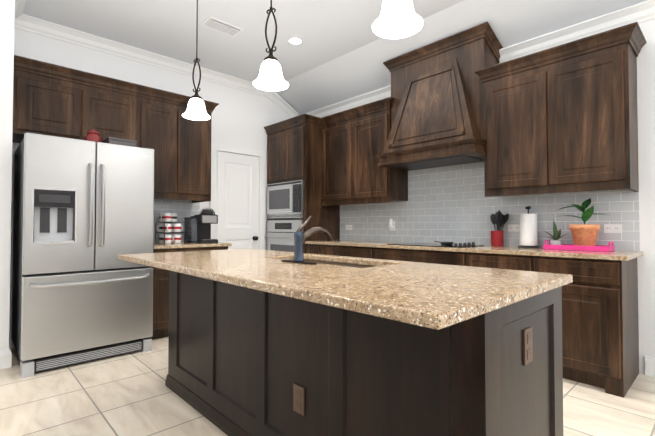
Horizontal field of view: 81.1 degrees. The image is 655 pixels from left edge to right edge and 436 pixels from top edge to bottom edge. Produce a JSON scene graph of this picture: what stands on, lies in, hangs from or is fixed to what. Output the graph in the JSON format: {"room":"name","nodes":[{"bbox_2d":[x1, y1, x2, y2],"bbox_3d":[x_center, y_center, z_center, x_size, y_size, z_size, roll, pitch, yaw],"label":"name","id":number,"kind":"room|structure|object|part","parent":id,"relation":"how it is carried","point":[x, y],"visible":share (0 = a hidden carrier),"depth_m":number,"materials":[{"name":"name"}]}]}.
{"room":"kitchen","nodes":[
{"label":"kitchen","id":0,"kind":"room"},
{"bbox_2d":[0,0,291,350],"bbox_3d":[-3.576,-0.484,2.644,9.000,3.300,0.890,1,-2,-43],"label":"wall","id":1,"kind":"structure","parent":0,"point":[241,118],"depth_m":3.90,"materials":[{"name":"white paint"}]},
{"bbox_2d":[0,348,11,368],"bbox_3d":[-4.514,1.065,1.104,5.566,0.140,0.016,1,-2,-43],"label":"baseboard","id":2,"kind":"structure","parent":1,"relation":"attached to","point":[5,358],"depth_m":2.99,"materials":[{"name":"white wood"}]},
{"bbox_2d":[15,0,25,3],"bbox_3d":[-4.463,-1.857,1.161,5.638,0.115,0.088,1,-2,-43],"label":"crown molding","id":3,"kind":"structure","parent":1,"relation":"attached to","point":[16,1],"depth_m":3.24,"materials":[{"name":"white"}]},
{"bbox_2d":[14,4,29,27],"bbox_3d":[-2.654,-1.814,3.287,0.088,0.115,0.480,1,-2,-43],"label":"crown molding","id":4,"kind":"structure","parent":1,"relation":"attached to","point":[20,18],"depth_m":3.50,"materials":[{"name":"white"}]},
{"bbox_2d":[12,55,91,142],"bbox_3d":[-2.541,-1.005,3.493,0.546,0.625,0.488,1,-2,-43],"label":"upper cabinet","id":5,"kind":"object","parent":1,"relation":"attached to","point":[49,99],"depth_m":3.31,"materials":[{"name":"brown wood"}]},
{"bbox_2d":[92,75,139,146],"bbox_3d":[-2.237,-0.999,3.780,0.547,0.625,0.488,1,-2,-43],"label":"upper cabinet","id":6,"kind":"object","parent":1,"relation":"attached to","point":[115,102],"depth_m":3.65,"materials":[{"name":"brown wood"}]},
{"bbox_2d":[14,16,299,117],"bbox_3d":[-1.661,-1.647,4.615,3.360,0.395,0.088,1,-2,-43],"label":"crown molding","id":7,"kind":"structure","parent":1,"relation":"attached to","point":[34,25],"depth_m":4.24,"materials":[{"name":"white"}]},
{"bbox_2d":[140,85,187,198],"bbox_3d":[-1.873,-0.765,4.119,0.454,1.080,0.488,1,-2,-43],"label":"upper cabinet","id":8,"kind":"object","parent":1,"relation":"attached to","point":[161,118],"depth_m":3.96,"materials":[{"name":"brown wood"}]},
{"bbox_2d":[176,96,215,202],"bbox_3d":[-1.636,-0.760,4.343,0.454,1.080,0.488,1,-2,-43],"label":"upper cabinet","id":9,"kind":"object","parent":1,"relation":"attached to","point":[197,133],"depth_m":4.21,"materials":[{"name":"brown wood"}]},
{"bbox_2d":[209,143,264,249],"bbox_3d":[-1.160,0.136,5.047,0.804,2.157,0.092,1,-2,-43],"label":"pantry door","id":10,"kind":"structure","parent":1,"relation":"in","point":[237,202],"depth_m":5.07,"materials":[{"name":"white wood"}]},
{"bbox_2d":[0,337,654,435],"bbox_3d":[-0.587,1.162,-0.556,9.600,0.120,9.600,1,-2,-43],"label":"floor","id":11,"kind":"structure","parent":0,"point":[128,394],"depth_m":2.38,"materials":[{"name":"tile"}]},
{"bbox_2d":[12,132,153,378],"bbox_3d":[-2.174,0.275,3.410,0.917,1.812,0.960,1,-2,-43],"label":"refrigerator","id":12,"kind":"object","parent":11,"relation":"on","point":[83,220],"visible":0.98,"depth_m":3.06,"materials":[{"name":"grey metal"}]},
{"bbox_2d":[85,129,100,141],"bbox_3d":[-1.999,-0.679,3.264,0.120,0.152,0.120,1,-2,-43],"label":"jar","id":13,"kind":"object","parent":12,"relation":"on","point":[92,135],"visible":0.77,"depth_m":3.22,"materials":[{"name":"red ceramic"}]},
{"bbox_2d":[102,137,136,146],"bbox_3d":[-1.860,-0.646,3.422,0.230,0.092,0.210,1,-2,-43],"label":"tin box","id":14,"kind":"object","parent":12,"relation":"on","point":[119,141],"visible":0.6,"depth_m":3.34,"materials":[{"name":"grey metal"}]},
{"bbox_2d":[150,247,227,339],"bbox_3d":[-1.635,0.752,4.165,0.855,0.888,0.703,1,-2,-43],"label":"base cabinet","id":15,"kind":"object","parent":11,"relation":"on","point":[160,276],"depth_m":3.72,"materials":[{"name":"brown wood"}]},
{"bbox_2d":[153,243,231,250],"bbox_3d":[-1.621,0.293,4.177,0.880,0.032,0.718,1,-2,-43],"label":"countertop","id":16,"kind":"structure","parent":15,"relation":"on","point":[157,246],"depth_m":3.93,"materials":[{"name":"beige stone"}]},
{"bbox_2d":[155,222,184,243],"bbox_3d":[-1.744,0.160,4.244,0.227,0.235,0.268,1,-2,-43],"label":"mug rack","id":17,"kind":"object","parent":16,"relation":"on","point":[164,232],"visible":0.92,"depth_m":4.24,"materials":[{"name":"black metal"}]},
{"bbox_2d":[159,224,172,231],"bbox_3d":[-1.745,0.108,4.154,0.081,0.095,0.103,0,-1,11],"label":"mug","id":18,"kind":"object","parent":17,"relation":"on","point":[168,227],"depth_m":4.15,"materials":[{"name":"white ceramic"}]},
{"bbox_2d":[160,213,173,221],"bbox_3d":[-1.750,-0.006,4.161,0.100,0.095,0.083,1,-1,-37],"label":"mug","id":19,"kind":"object","parent":17,"relation":"on","point":[170,217],"depth_m":4.15,"materials":[{"name":"white ceramic"}]},
{"bbox_2d":[159,213,176,221],"bbox_3d":[-1.785,-0.004,4.292,0.190,0.095,0.113,1,-1,-28],"label":"mug","id":20,"kind":"object","parent":17,"relation":"on","point":[175,214],"depth_m":4.30,"materials":[{"name":"white ceramic"}]},
{"bbox_2d":[173,224,182,231],"bbox_3d":[-1.662,0.110,4.249,0.083,0.095,0.102,0,-1,-1],"label":"mug","id":21,"kind":"object","parent":17,"relation":"on","point":[176,227],"depth_m":4.21,"materials":[{"name":"white ceramic"}]},
{"bbox_2d":[184,207,217,242],"bbox_3d":[-1.432,0.079,4.341,0.265,0.399,0.310,1,-2,-43],"label":"coffee maker","id":22,"kind":"object","parent":16,"relation":"on","point":[197,228],"visible":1,"depth_m":4.27,"materials":[{"name":"black plastic"}]},
{"bbox_2d":[264,114,339,252],"bbox_3d":[-0.357,-0.031,5.295,0.662,2.500,0.838,1,-2,-43],"label":"tall cabinet","id":23,"kind":"object","parent":11,"relation":"on","point":[293,144],"depth_m":4.98,"materials":[{"name":"brown wood"}]},
{"bbox_2d":[265,180,302,251],"bbox_3d":[-0.602,0.154,5.060,0.096,1.260,0.768,1,-2,-43],"label":"wall oven","id":24,"kind":"object","parent":23,"relation":"in","point":[284,197],"depth_m":5.06,"materials":[{"name":"silver metal"}]},
{"bbox_2d":[304,245,323,254],"bbox_3d":[0.061,0.766,4.869,0.618,0.888,0.328,1,-2,-43],"label":"base cabinet","id":25,"kind":"object","parent":11,"relation":"on","point":[312,249],"depth_m":4.67,"materials":[{"name":"brown wood"}]},
{"bbox_2d":[324,245,379,258],"bbox_3d":[0.410,0.759,4.499,0.618,0.888,0.970,1,-2,-43],"label":"base cabinet","id":26,"kind":"object","parent":11,"relation":"on","point":[337,250],"depth_m":4.23,"materials":[{"name":"brown wood"}]},
{"bbox_2d":[165,272,566,435],"bbox_3d":[-0.087,0.711,2.094,0.719,0.888,2.273,1,-2,-43],"label":"kitchen island","id":27,"kind":"object","parent":11,"relation":"on","point":[297,342],"depth_m":1.44,"materials":[{"name":"brown wood"}]},
{"bbox_2d":[118,249,572,331],"bbox_3d":[-0.214,0.251,2.029,1.005,0.035,2.380,1,-2,-43],"label":"island countertop","id":28,"kind":"structure","parent":27,"relation":"on","point":[432,297],"depth_m":1.35,"materials":[{"name":"beige stone"}]},
{"bbox_2d":[290,216,331,263],"bbox_3d":[-0.075,0.111,2.066,0.265,0.246,0.260,1,-2,-43],"label":"faucet","id":29,"kind":"object","parent":28,"relation":"on","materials":[{"name":"grey metal"}]},
{"bbox_2d":[306,256,369,267],"bbox_3d":[0.002,0.364,2.147,0.353,0.211,0.828,1,-2,-43],"label":"sink","id":30,"kind":"object","parent":28,"relation":"in","point":[307,257],"depth_m":2.27,"materials":[{"name":"silver metal"}]},
{"bbox_2d":[376,249,467,265],"bbox_3d":[1.021,0.746,3.852,0.618,0.888,1.090,1,-2,-43],"label":"base cabinet","id":31,"kind":"object","parent":11,"relation":"on","point":[411,255],"depth_m":3.55,"materials":[{"name":"brown wood"}]},
{"bbox_2d":[468,253,543,271],"bbox_3d":[1.577,0.734,3.263,0.618,0.888,0.670,1,-2,-43],"label":"base cabinet","id":32,"kind":"object","parent":11,"relation":"on","point":[486,260],"depth_m":3.01,"materials":[{"name":"brown wood"}]},
{"bbox_2d":[544,257,638,397],"bbox_3d":[1.943,0.726,2.876,0.618,0.888,0.535,1,-2,-43],"label":"base cabinet","id":33,"kind":"object","parent":11,"relation":"on","point":[600,329],"depth_m":2.60,"materials":[{"name":"brown wood"}]},
{"bbox_2d":[304,241,642,260],"bbox_3d":[1.044,0.285,3.826,0.633,0.032,3.208,1,-2,-43],"label":"countertop","id":34,"kind":"structure","parent":33,"relation":"on","point":[619,254],"depth_m":3.10,"materials":[{"name":"beige stone"}]},
{"bbox_2d":[388,241,483,248],"bbox_3d":[1.059,0.252,3.801,0.480,0.034,0.800,1,-2,-43],"label":"cooktop","id":35,"kind":"object","parent":34,"relation":"in","point":[457,244],"depth_m":3.89,"materials":[{"name":"black glass"}]},
{"bbox_2d":[434,241,453,244],"bbox_3d":[1.151,0.241,3.740,0.136,0.036,0.171,1,-2,-43],"label":"spoon rest","id":36,"kind":"object","parent":34,"relation":"on","point":[446,243],"visible":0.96,"depth_m":3.68,"materials":[{"name":"black plastic"}]},
{"bbox_2d":[490,210,508,245],"bbox_3d":[1.604,0.095,3.562,0.116,0.337,0.178,1,-2,-43],"label":"utensil crock","id":37,"kind":"object","parent":34,"relation":"on","point":[499,219],"visible":1,"depth_m":3.55,"materials":[{"name":"red ceramic"}]},
{"bbox_2d":[518,206,538,247],"bbox_3d":[1.768,0.078,3.367,0.170,0.362,0.170,1,-2,-43],"label":"paper towel holder","id":38,"kind":"object","parent":34,"relation":"on","point":[528,229],"visible":1,"depth_m":3.31,"materials":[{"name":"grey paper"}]},
{"bbox_2d":[543,240,614,251],"bbox_3d":[1.985,0.217,3.032,0.210,0.072,0.440,1,-2,-43],"label":"tray","id":39,"kind":"object","parent":34,"relation":"on","point":[605,248],"visible":0.96,"depth_m":2.94,"materials":[{"name":"pink plastic"}]},
{"bbox_2d":[542,220,568,244],"bbox_3d":[1.881,0.131,3.156,0.148,0.231,0.226,1,-2,-43],"label":"potted plant","id":40,"kind":"object","parent":39,"relation":"on","point":[555,237],"visible":0.75,"depth_m":3.13,"materials":[{"name":"green plant"}]},
{"bbox_2d":[556,198,609,245],"bbox_3d":[1.998,0.040,3.017,0.242,0.406,0.395,1,-2,-43],"label":"potted plant","id":41,"kind":"object","parent":39,"relation":"on","point":[584,234],"visible":0.85,"depth_m":2.95,"materials":[{"name":"orange ceramic"}]},
{"bbox_2d":[23,0,646,114],"bbox_3d":[-0.630,-1.983,-0.535,9.480,0.630,9.600,1,-2,-43],"label":"ceiling","id":42,"kind":"structure","parent":0,"point":[343,51],"depth_m":3.70,"materials":[{"name":"white paint"}]},
{"bbox_2d":[182,0,209,119],"bbox_3d":[-0.978,-1.317,2.865,0.200,1.123,0.200,1,-2,-43],"label":"pendant light","id":43,"kind":"object","parent":42,"relation":"hanging from","point":[196,110],"visible":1,"depth_m":2.85,"materials":[{"name":"white glass"}]},
{"bbox_3d":[-0.978,-0.823,2.855,0.200,0.136,0.200,1,-2,-43],"label":"lamp shade","id":44,"kind":"part","parent":43,"relation":"part of","materials":[{"name":"white glass"}]},
{"bbox_3d":[-0.978,-1.381,2.866,0.124,0.993,0.124,1,-2,-43],"label":"frame","id":45,"kind":"part","parent":43,"relation":"part of","materials":[{"name":"black metal"}]},
{"bbox_2d":[201,16,243,36],"bbox_3d":[-1.021,-1.856,3.723,0.360,0.012,0.190,1,-2,-43],"label":"ceiling vent","id":46,"kind":"object","parent":42,"relation":"in","point":[221,26],"visible":1,"depth_m":3.70,"materials":[{"name":"white metal"}]},
{"bbox_2d":[253,0,288,90],"bbox_3d":[-0.319,-1.320,2.167,0.200,1.143,0.200,1,-2,-43],"label":"pendant light","id":47,"kind":"object","parent":42,"relation":"hanging from","point":[270,77],"visible":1,"depth_m":2.15,"materials":[{"name":"white glass"}]},
{"bbox_3d":[-0.319,-1.385,2.168,0.124,1.013,0.124,1,-2,-43],"label":"frame","id":48,"kind":"part","parent":47,"relation":"part of","materials":[{"name":"black metal"}]},
{"bbox_3d":[-0.319,-0.817,2.157,0.200,0.136,0.200,1,-2,-43],"label":"lamp shade","id":49,"kind":"part","parent":47,"relation":"part of","materials":[{"name":"white glass"}]},
{"bbox_2d":[288,37,302,44],"bbox_3d":[-0.337,-1.853,4.004,0.160,0.007,0.160,1,-2,-43],"label":"recessed light","id":50,"kind":"object","parent":42,"relation":"in","point":[295,40],"visible":1,"depth_m":3.99,"materials":[{"name":"white"}]},
{"bbox_2d":[372,0,422,38],"bbox_3d":[0.278,-1.333,1.535,0.200,1.143,0.200,1,-2,-43],"label":"pendant light","id":51,"kind":"object","parent":42,"relation":"hanging from","point":[396,19],"visible":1,"depth_m":1.56,"materials":[{"name":"white glass"}]},
{"bbox_2d":[637,19,654,373],"bbox_3d":[2.751,-0.484,2.628,0.180,3.300,9.600,1,-2,-43],"label":"wall","id":52,"kind":"structure","parent":0,"point":[646,159],"depth_m":2.87,"materials":[{"name":"white paint"}]},
{"bbox_2d":[320,109,363,204],"bbox_3d":[0.251,-0.740,4.879,0.368,1.100,0.618,1,-2,-43],"label":"upper cabinet","id":53,"kind":"object","parent":52,"relation":"attached to","point":[337,130],"depth_m":4.74,"materials":[{"name":"brown wood"}]},
{"bbox_2d":[346,225,351,229],"bbox_3d":[0.283,0.124,5.081,0.007,0.070,0.116,1,-2,-43],"label":"wall outlet plate","id":54,"kind":"object","parent":52,"relation":"attached to","point":[348,227],"depth_m":5.08,"materials":[{"name":"white plastic"}]},
{"bbox_2d":[356,101,411,204],"bbox_3d":[0.587,-0.747,4.523,0.368,1.100,0.618,1,-2,-43],"label":"upper cabinet","id":55,"kind":"object","parent":52,"relation":"attached to","point":[379,180],"depth_m":4.35,"materials":[{"name":"brown wood"}]},
{"bbox_2d":[388,218,394,230],"bbox_3d":[0.753,0.077,4.546,0.059,0.145,0.070,1,-2,-43],"label":"wall outlet plate","id":56,"kind":"object","parent":52,"relation":"attached to","point":[391,223],"depth_m":4.53,"materials":[{"name":"white plastic"}]},
{"bbox_2d":[380,21,502,160],"bbox_3d":[1.152,-1.198,3.918,0.387,1.047,1.164,1,-2,-43],"label":"range hood","id":57,"kind":"object","parent":52,"relation":"attached to","point":[458,139],"depth_m":3.65,"materials":[{"name":"brown wood"}]},
{"bbox_2d":[305,0,654,117],"bbox_3d":[2.653,-1.549,2.558,0.088,0.115,9.000,1,-2,-43],"label":"crown molding","id":58,"kind":"structure","parent":52,"relation":"attached to","point":[644,11],"depth_m":3.27,"materials":[{"name":"white"}]},
{"bbox_2d":[508,224,519,231],"bbox_3d":[1.732,0.093,3.546,0.007,0.070,0.116,1,-2,-43],"label":"wall outlet plate","id":59,"kind":"object","parent":52,"relation":"attached to","point":[511,227],"depth_m":3.55,"materials":[{"name":"white plastic"}]},
{"bbox_2d":[480,46,559,196],"bbox_3d":[1.719,-0.771,3.325,0.368,1.100,0.579,1,-2,-43],"label":"upper cabinet","id":60,"kind":"object","parent":52,"relation":"attached to","point":[519,160],"depth_m":3.17,"materials":[{"name":"brown wood"}]},
{"bbox_2d":[556,25,639,192],"bbox_3d":[2.029,-0.778,2.997,0.368,1.100,0.579,1,-2,-43],"label":"upper cabinet","id":61,"kind":"object","parent":52,"relation":"attached to","point":[597,112],"depth_m":2.81,"materials":[{"name":"brown wood"}]},
{"bbox_2d":[604,224,621,232],"bbox_3d":[2.242,0.083,3.006,0.007,0.070,0.116,1,-2,-43],"label":"wall outlet plate","id":62,"kind":"object","parent":52,"relation":"attached to","point":[612,228],"depth_m":3.00,"materials":[{"name":"white plastic"}]},
{"bbox_2d":[645,356,654,376],"bbox_3d":[4.070,1.064,1.057,0.016,0.140,4.950,1,-2,-43],"label":"baseboard","id":63,"kind":"structure","parent":52,"relation":"attached to","point":[649,361],"depth_m":2.83,"materials":[{"name":"white wood"}]}
]}

